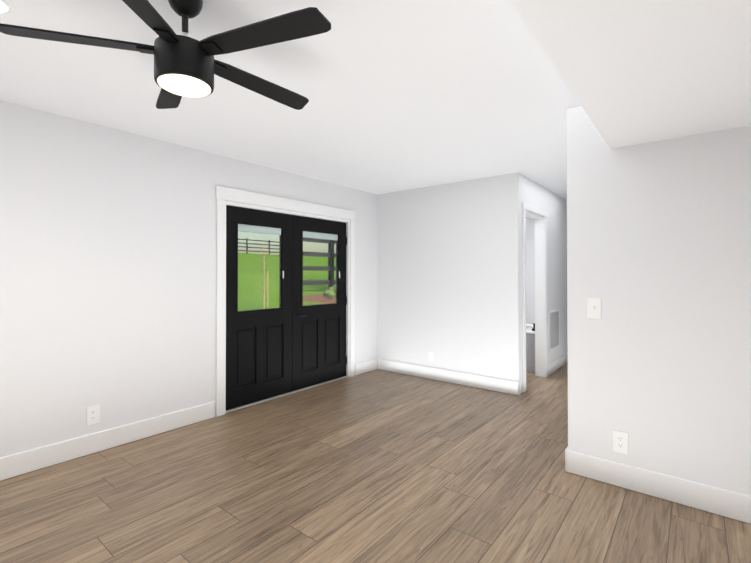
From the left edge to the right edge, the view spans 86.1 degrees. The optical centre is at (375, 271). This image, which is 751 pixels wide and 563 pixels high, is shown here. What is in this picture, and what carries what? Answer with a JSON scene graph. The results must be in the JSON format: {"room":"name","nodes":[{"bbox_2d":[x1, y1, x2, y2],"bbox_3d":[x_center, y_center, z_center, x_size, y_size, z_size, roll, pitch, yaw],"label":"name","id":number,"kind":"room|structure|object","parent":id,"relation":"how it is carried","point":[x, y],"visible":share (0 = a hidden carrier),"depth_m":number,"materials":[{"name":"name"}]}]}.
{"room":"empty living room","nodes":[
{"label":"empty living room","id":0,"kind":"room"},
{"bbox_2d":[0,100,376,457],"bbox_3d":[-1.514,0.134,3.960,0.200,2.480,11.200,0,-1,39],"label":"wall","id":1,"kind":"structure","parent":0,"point":[108,270],"depth_m":3.12,"materials":[{"name":"paint"}]},
{"bbox_2d":[87,405,99,425],"bbox_3d":[-2.121,1.083,3.023,0.008,0.138,0.084,0,-1,39],"label":"electrical outlet","id":2,"kind":"object","parent":1,"relation":"attached to","point":[93,414],"visible":1,"depth_m":3.02,"materials":[{"name":"white plastic"}]},
{"bbox_2d":[0,402,214,480],"bbox_3d":[-3.208,1.281,1.654,0.016,0.148,5.435,0,-1,39],"label":"baseboard","id":3,"kind":"structure","parent":1,"relation":"attached to","point":[17,464],"depth_m":3.03,"materials":[{"name":"paint"}]},
{"bbox_2d":[226,205,292,409],"bbox_3d":[-1.225,0.360,4.246,0.064,2.001,0.856,0,-1,39],"label":"door leaf","id":4,"kind":"structure","parent":1,"relation":"in","point":[259,354],"depth_m":4.21,"materials":[{"name":"black wood"}]},
{"bbox_2d":[215,186,354,416],"bbox_3d":[-0.969,0.290,4.624,0.222,2.180,1.978,0,-1,39],"label":"door frame","id":5,"kind":"structure","parent":1,"relation":"attached to","point":[222,194],"depth_m":4.11,"materials":[{"name":"paint"}]},
{"bbox_2d":[226,376,347,412],"bbox_3d":[-0.979,1.373,4.624,0.195,0.014,1.750,0,-1,39],"label":"threshold","id":6,"kind":"object","parent":1,"relation":"attached to","point":[264,400],"visible":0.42,"depth_m":4.42,"materials":[{"name":"silver metal"}]},
{"bbox_2d":[292,215,346,390],"bbox_3d":[-0.676,0.366,4.940,0.139,2.001,0.906,0,-1,39],"label":"door leaf","id":7,"kind":"structure","parent":1,"relation":"in","point":[319,343],"depth_m":4.88,"materials":[{"name":"black wood"}]},
{"bbox_2d":[355,358,379,375],"bbox_3d":[-0.125,1.313,5.514,0.020,0.148,0.465,0,-1,39],"label":"baseboard","id":8,"kind":"structure","parent":1,"relation":"attached to","point":[374,364],"depth_m":5.52,"materials":[{"name":"paint"}]},
{"bbox_2d":[0,0,579,199],"bbox_3d":[-0.292,-1.174,2.997,3.325,0.120,11.200,0,-1,39],"label":"ceiling","id":9,"kind":"structure","parent":0,"point":[401,95],"depth_m":2.48,"materials":[{"name":"paint"}]},
{"bbox_2d":[0,0,13,14],"bbox_3d":[-1.621,-1.123,1.682,0.160,0.004,0.160,0,-1,39],"label":"recessed light","id":10,"kind":"object","parent":9,"relation":"in","point":[6,8],"visible":1,"depth_m":1.72,"materials":[{"name":"paint"}]},
{"bbox_2d":[0,0,330,109],"bbox_3d":[-0.751,-0.933,1.687,1.243,0.383,1.197,0,-1,39],"label":"ceiling fan","id":11,"kind":"object","parent":9,"relation":"hanging from","point":[186,64],"visible":1,"depth_m":1.55,"materials":[{"name":"black metal"}]},
{"bbox_2d":[0,363,750,562],"bbox_3d":[1.162,1.406,1.815,6.685,0.100,11.200,0,-1,39],"label":"floor","id":12,"kind":"structure","parent":0,"point":[378,466],"depth_m":2.44,"materials":[{"name":"brown wood"}]},
{"bbox_2d":[526,323,534,372],"bbox_3d":[1.814,1.058,6.215,1.552,0.671,0.772,0,-1,39],"label":"vanity","id":13,"kind":"object","parent":12,"relation":"on","point":[530,347],"visible":0.15,"depth_m":5.50,"materials":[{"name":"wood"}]},
{"bbox_2d":[377,174,508,379],"bbox_3d":[0.800,0.144,5.191,1.882,2.480,0.120,0,-1,39],"label":"wall","id":14,"kind":"structure","parent":0,"point":[449,275],"depth_m":5.04,"materials":[{"name":"paint"}]},
{"bbox_2d":[429,351,433,361],"bbox_3d":[0.718,1.101,5.167,0.084,0.138,0.008,0,-1,39],"label":"electrical outlet","id":15,"kind":"object","parent":14,"relation":"attached to","point":[431,356],"visible":1,"depth_m":5.16,"materials":[{"name":"white plastic"}]},
{"bbox_2d":[380,359,519,394],"bbox_3d":[0.812,1.310,5.088,2.018,0.148,0.021,0,-1,39],"label":"baseboard","id":16,"kind":"structure","parent":14,"relation":"attached to","point":[484,382],"depth_m":4.95,"materials":[{"name":"paint"}]},
{"bbox_2d":[526,217,534,323],"bbox_3d":[3.182,0.164,7.455,3.183,2.480,0.120,0,-1,39],"label":"wall","id":17,"kind":"structure","parent":0,"point":[530,270],"depth_m":7.58,"materials":[{"name":"paint"}]},
{"bbox_2d":[509,173,567,393],"bbox_3d":[2.560,0.149,5.793,0.120,2.480,3.255,0,-1,39],"label":"wall","id":18,"kind":"structure","parent":0,"point":[522,189],"depth_m":4.89,"materials":[{"name":"paint"}]},
{"bbox_2d":[522,202,547,391],"bbox_3d":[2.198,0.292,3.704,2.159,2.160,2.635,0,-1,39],"label":"door frame","id":19,"kind":"structure","parent":18,"relation":"attached to","point":[539,295],"depth_m":5.27,"materials":[{"name":"paint"}]},
{"bbox_2d":[549,308,559,351],"bbox_3d":[2.498,0.813,5.603,0.015,0.550,0.520,0,-1,39],"label":"air vent","id":20,"kind":"object","parent":18,"relation":"in","point":[554,329],"visible":1,"depth_m":5.59,"materials":[{"name":"white metal"}]},
{"bbox_2d":[548,352,567,375],"bbox_3d":[2.950,1.319,6.164,0.016,0.148,2.172,0,-1,39],"label":"baseboard","id":21,"kind":"structure","parent":18,"relation":"attached to","point":[559,362],"depth_m":5.67,"materials":[{"name":"paint"}]},
{"bbox_2d":[567,105,590,454],"bbox_3d":[2.850,0.139,4.583,0.120,2.480,4.785,0,-1,39],"label":"wall","id":22,"kind":"structure","parent":0,"point":[578,191],"depth_m":2.71,"materials":[{"name":"paint"}]},
{"bbox_2d":[565,447,567,471],"bbox_3d":[2.792,1.306,4.609,0.016,0.148,4.801,0,-1,39],"label":"baseboard","id":23,"kind":"structure","parent":22,"relation":"attached to","point":[566,450],"depth_m":2.73,"materials":[{"name":"paint"}]},
{"bbox_2d":[509,0,750,148],"bbox_3d":[2.392,-1.027,0.855,3.540,0.450,11.200,0,-1,39],"label":"ceiling","id":24,"kind":"structure","parent":0,"point":[633,72],"depth_m":1.52,"materials":[{"name":"paint"}]},
{"bbox_2d":[587,115,750,495],"bbox_3d":[2.891,0.114,1.568,3.660,2.480,0.120,0,-1,39],"label":"wall","id":25,"kind":"structure","parent":0,"point":[659,265],"depth_m":2.38,"materials":[{"name":"paint"}]},
{"bbox_2d":[587,298,600,318],"bbox_3d":[1.433,0.245,2.639,0.084,0.138,0.019,0,-1,39],"label":"switch plate","id":26,"kind":"object","parent":25,"relation":"attached to","point":[593,308],"visible":1,"depth_m":2.64,"materials":[{"name":"white plastic"}]},
{"bbox_2d":[613,430,627,454],"bbox_3d":[1.550,1.084,2.546,0.084,0.138,0.008,0,-1,39],"label":"electrical outlet","id":27,"kind":"object","parent":25,"relation":"attached to","point":[620,441],"visible":1,"depth_m":2.54,"materials":[{"name":"white plastic"}]},
{"bbox_2d":[568,450,750,523],"bbox_3d":[1.732,1.287,2.394,1.045,0.148,0.016,0,-1,39],"label":"baseboard","id":28,"kind":"structure","parent":25,"relation":"attached to","point":[719,501],"depth_m":2.39,"materials":[{"name":"paint"}]},
{"label":"outside","id":29,"kind":"structure","parent":0,"visible":0},
{"bbox_2d":[238,253,335,310],"bbox_3d":[-17.190,2.672,32.558,60.000,9.275,90.000,0,-1,39],"label":"lawn","id":30,"kind":"structure","parent":29,"point":[272,276],"depth_m":11.03,"materials":[{"name":"green plant"}]},
{"bbox_2d":[251,244,271,308],"bbox_3d":[-2.157,0.191,7.396,0.457,1.463,0.455,0,-1,39],"label":"sapling","id":31,"kind":"object","parent":30,"relation":"on","point":[263,296],"depth_m":7.42,"materials":[{"name":"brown plant"}]},
{"bbox_2d":[238,237,335,287],"bbox_3d":[-14.208,-1.470,17.423,28.770,4.252,50.120,0,-1,39],"label":"fence","id":32,"kind":"object","parent":30,"relation":"on","point":[328,269],"depth_m":10.69,"materials":[{"name":"grey wood"}]},
{"bbox_2d":[303,284,335,303],"bbox_3d":[-0.645,0.575,10.555,0.740,0.466,3.351,0,-1,39],"label":"flower bed","id":33,"kind":"object","parent":30,"relation":"on","point":[324,298],"depth_m":9.77,"materials":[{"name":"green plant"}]}
]}

